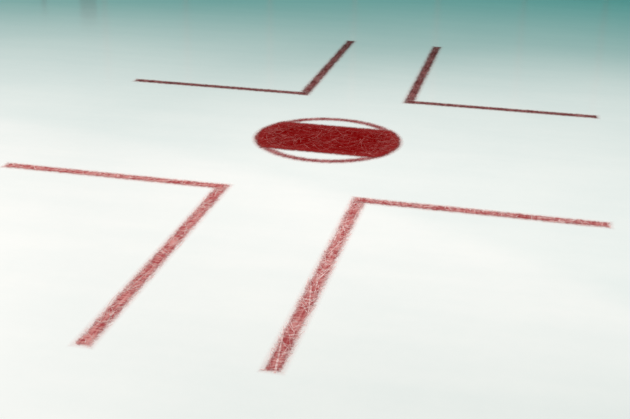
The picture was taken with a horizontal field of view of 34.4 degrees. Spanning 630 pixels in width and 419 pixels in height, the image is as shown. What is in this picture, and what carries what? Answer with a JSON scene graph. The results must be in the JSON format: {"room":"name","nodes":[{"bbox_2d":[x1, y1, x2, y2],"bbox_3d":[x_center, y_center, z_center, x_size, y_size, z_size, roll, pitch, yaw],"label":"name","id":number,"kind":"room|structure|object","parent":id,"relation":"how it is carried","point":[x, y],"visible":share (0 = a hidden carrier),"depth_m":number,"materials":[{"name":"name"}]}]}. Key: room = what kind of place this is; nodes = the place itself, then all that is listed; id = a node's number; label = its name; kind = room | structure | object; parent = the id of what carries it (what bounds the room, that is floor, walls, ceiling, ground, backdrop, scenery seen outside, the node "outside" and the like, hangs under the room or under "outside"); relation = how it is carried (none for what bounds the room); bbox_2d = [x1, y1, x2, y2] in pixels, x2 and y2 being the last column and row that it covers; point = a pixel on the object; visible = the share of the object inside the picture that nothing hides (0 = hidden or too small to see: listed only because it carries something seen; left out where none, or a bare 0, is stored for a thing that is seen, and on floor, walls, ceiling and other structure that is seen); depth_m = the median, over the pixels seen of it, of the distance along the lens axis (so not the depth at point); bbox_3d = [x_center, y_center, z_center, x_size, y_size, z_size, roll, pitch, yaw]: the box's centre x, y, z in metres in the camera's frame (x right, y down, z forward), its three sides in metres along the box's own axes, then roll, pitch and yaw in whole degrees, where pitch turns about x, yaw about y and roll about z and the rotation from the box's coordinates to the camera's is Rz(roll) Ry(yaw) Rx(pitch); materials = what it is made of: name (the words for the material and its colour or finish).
{"room":"ice rink","nodes":[
{"label":"ice rink","id":0,"kind":"room"},
{"bbox_2d":[0,0,629,418],"bbox_3d":[-0.167,0.087,3.330,26.000,0.040,24.000,6,22,11],"label":"ice rink","id":1,"kind":"structure","parent":0,"point":[421,313],"depth_m":3.48,"materials":[{"name":"white ice"}]},
{"bbox_2d":[3,163,228,345],"bbox_3d":[-0.871,0.086,3.239,0.920,0.001,1.255,6,22,11],"label":"faceoff corner mark","id":2,"kind":"object","parent":1,"relation":"on","point":[87,339],"visible":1,"depth_m":3.23,"materials":[{"name":"red paint"}]},
{"bbox_2d":[135,41,353,94],"bbox_3d":[-0.329,-0.809,5.479,0.920,0.001,1.255,6,22,11],"label":"faceoff corner mark","id":3,"kind":"object","parent":1,"relation":"on","point":[323,71],"visible":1,"depth_m":5.01,"materials":[{"name":"red paint"}]},
{"bbox_2d":[254,117,399,161],"bbox_3d":[0.052,-0.294,4.228,0.644,0.001,0.644,6,22,11],"label":"dot","id":4,"kind":"object","parent":1,"relation":"on","point":[290,135],"visible":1,"depth_m":4.21,"materials":[{"name":"red paint"}]},
{"bbox_2d":[260,196,610,372],"bbox_3d":[0.434,0.220,2.977,0.920,0.001,1.255,6,22,11],"label":"faceoff corner mark","id":5,"kind":"object","parent":1,"relation":"on","point":[291,332],"visible":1,"depth_m":3.15,"materials":[{"name":"red paint"}]},
{"bbox_2d":[404,47,596,117],"bbox_3d":[0.976,-0.675,5.216,0.920,0.001,1.255,6,22,11],"label":"faceoff corner mark","id":6,"kind":"object","parent":1,"relation":"on","point":[416,88],"visible":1,"depth_m":4.76,"materials":[{"name":"red paint"}]}
]}

